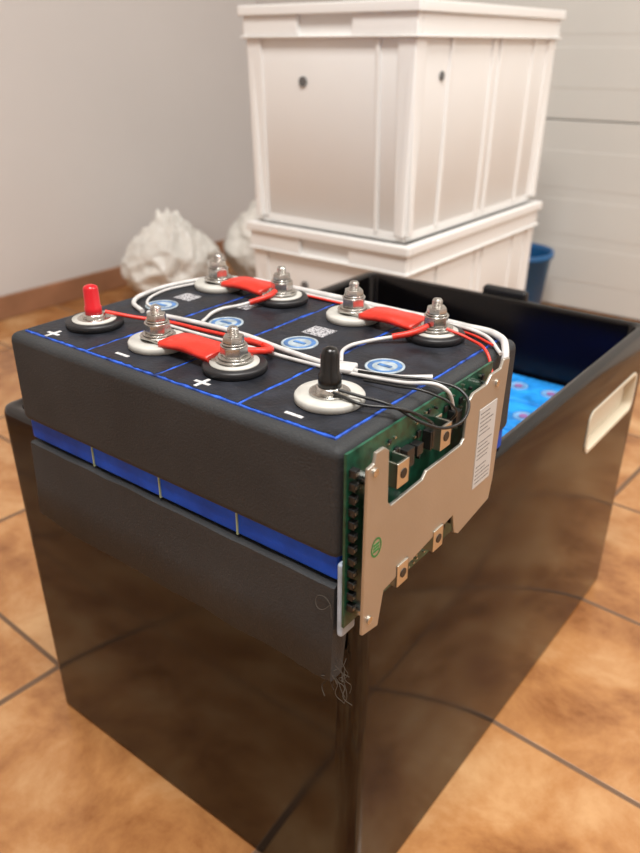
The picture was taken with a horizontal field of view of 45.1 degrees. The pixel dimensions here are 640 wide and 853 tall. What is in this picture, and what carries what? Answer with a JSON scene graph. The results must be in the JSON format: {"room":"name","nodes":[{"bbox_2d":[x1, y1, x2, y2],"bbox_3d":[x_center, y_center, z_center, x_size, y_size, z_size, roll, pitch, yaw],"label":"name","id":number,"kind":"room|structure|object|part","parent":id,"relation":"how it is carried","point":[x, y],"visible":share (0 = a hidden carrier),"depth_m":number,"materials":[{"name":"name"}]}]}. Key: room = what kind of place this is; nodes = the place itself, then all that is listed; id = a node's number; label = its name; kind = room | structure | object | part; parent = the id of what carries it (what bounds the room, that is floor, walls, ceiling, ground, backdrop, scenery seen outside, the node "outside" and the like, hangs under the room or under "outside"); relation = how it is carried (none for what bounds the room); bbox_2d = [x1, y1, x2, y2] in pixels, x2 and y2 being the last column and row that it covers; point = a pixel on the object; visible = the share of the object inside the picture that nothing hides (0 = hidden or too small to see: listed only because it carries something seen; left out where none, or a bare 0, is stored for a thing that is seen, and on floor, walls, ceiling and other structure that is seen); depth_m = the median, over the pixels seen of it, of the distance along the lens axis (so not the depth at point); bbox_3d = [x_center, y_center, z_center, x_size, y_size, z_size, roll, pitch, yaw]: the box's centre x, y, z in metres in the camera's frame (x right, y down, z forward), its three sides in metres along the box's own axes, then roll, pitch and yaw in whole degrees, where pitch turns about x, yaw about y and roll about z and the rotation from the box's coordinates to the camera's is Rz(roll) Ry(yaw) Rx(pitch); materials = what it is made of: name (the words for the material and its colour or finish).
{"room":"workspace","nodes":[
{"label":"workspace","id":0,"kind":"room"},
{"bbox_2d":[0,0,255,295],"bbox_3d":[-1.502,-1.088,0.691,0.100,2.600,4.320,19,32,33],"label":"wall","id":1,"kind":"structure","parent":0,"point":[114,114],"depth_m":2.09,"materials":[{"name":"paint"}]},
{"bbox_2d":[0,239,224,320],"bbox_3d":[-1.468,0.071,1.213,0.010,0.060,4.090,19,32,33],"label":"baseboard","id":2,"kind":"structure","parent":1,"relation":"attached to","point":[45,296],"depth_m":2.08,"materials":[{"name":"wood"}]},
{"bbox_2d":[0,258,639,852],"bbox_3d":[0.197,0.684,0.097,4.400,0.050,4.320,19,32,33],"label":"floor","id":3,"kind":"structure","parent":0,"point":[557,769],"depth_m":0.77,"materials":[{"name":"tile"}]},
{"bbox_2d":[120,208,224,293],"bbox_3d":[-0.400,-0.462,2.077,0.263,0.248,0.272,19,32,33],"label":"plastic bag","id":4,"kind":"object","parent":3,"relation":"on","point":[170,249],"visible":0.7,"depth_m":1.99,"materials":[{"name":"white plastic"}]},
{"bbox_2d":[223,202,262,277],"bbox_3d":[-0.117,-0.532,2.180,0.309,0.283,0.284,7,27,14],"label":"plastic bag","id":5,"kind":"object","parent":3,"relation":"on","point":[240,257],"visible":0.13,"depth_m":2.12,"materials":[{"name":"white plastic"}]},
{"bbox_2d":[4,272,639,852],"bbox_3d":[0.051,0.084,0.852,0.390,0.357,0.592,19,32,33],"label":"storage box","id":6,"kind":"object","parent":3,"relation":"on","point":[250,734],"visible":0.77,"depth_m":0.67,"materials":[{"name":"black plastic"}]},
{"bbox_2d":[11,253,515,705],"bbox_3d":[-0.036,0.003,0.595,0.336,0.218,0.226,19,32,33],"label":"battery pack","id":7,"kind":"object","parent":6,"relation":"on","point":[196,434],"visible":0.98,"depth_m":0.52,"materials":[{"name":"grey plastic"}]},
{"bbox_3d":[-0.085,-0.054,0.524,0.090,0.004,0.020,19,32,33],"label":"busbar plate","id":8,"kind":"part","parent":7,"relation":"part of","materials":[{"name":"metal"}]},
{"bbox_3d":[-0.060,-0.120,0.657,0.087,0.004,0.020,19,32,33],"label":"busbar plate","id":9,"kind":"part","parent":7,"relation":"part of","materials":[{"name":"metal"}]},
{"bbox_3d":[0.055,-0.081,0.579,0.089,0.004,0.020,19,32,33],"label":"busbar plate","id":10,"kind":"part","parent":7,"relation":"part of","materials":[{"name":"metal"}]},
{"bbox_2d":[341,357,509,635],"bbox_3d":[0.071,0.038,0.488,0.014,0.128,0.172,19,32,33],"label":"circuit board","id":11,"kind":"object","parent":7,"relation":"attached to","point":[411,484],"visible":0.98,"depth_m":0.47,"materials":[{"name":"metal"}]},
{"bbox_2d":[502,374,564,436],"bbox_3d":[0.048,0.127,0.861,0.340,0.255,0.531,19,32,33],"label":"cells","id":12,"kind":"object","parent":6,"relation":"in","point":[527,394],"visible":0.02,"depth_m":0.90,"materials":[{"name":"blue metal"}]},
{"bbox_2d":[246,200,541,291],"bbox_3d":[0.169,-0.289,1.634,0.362,0.332,0.545,19,32,33],"label":"plastic crate","id":13,"kind":"object","parent":3,"relation":"on","point":[494,248],"visible":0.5,"depth_m":1.44,"materials":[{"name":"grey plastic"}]},
{"bbox_2d":[238,0,565,242],"bbox_3d":[0.169,-0.600,1.481,0.362,0.360,0.545,19,32,33],"label":"plastic crate","id":14,"kind":"object","parent":13,"relation":"on","point":[400,121],"visible":1,"depth_m":1.31,"materials":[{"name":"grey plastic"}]},
{"bbox_2d":[525,243,553,303],"bbox_3d":[0.490,-0.365,1.965,0.186,0.175,0.186,19,32,33],"label":"bucket","id":15,"kind":"object","parent":3,"relation":"on","point":[540,256],"visible":0.23,"depth_m":1.90,"materials":[{"name":"blue plastic"}]},
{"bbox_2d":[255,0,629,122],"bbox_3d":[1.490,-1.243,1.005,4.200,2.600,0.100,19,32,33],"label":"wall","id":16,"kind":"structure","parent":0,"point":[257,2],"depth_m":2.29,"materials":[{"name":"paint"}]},
{"bbox_2d":[341,0,639,319],"bbox_3d":[1.312,-1.135,1.120,3.150,2.293,0.030,19,32,33],"label":"door","id":17,"kind":"structure","parent":16,"relation":"in","point":[588,187],"depth_m":1.89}
]}

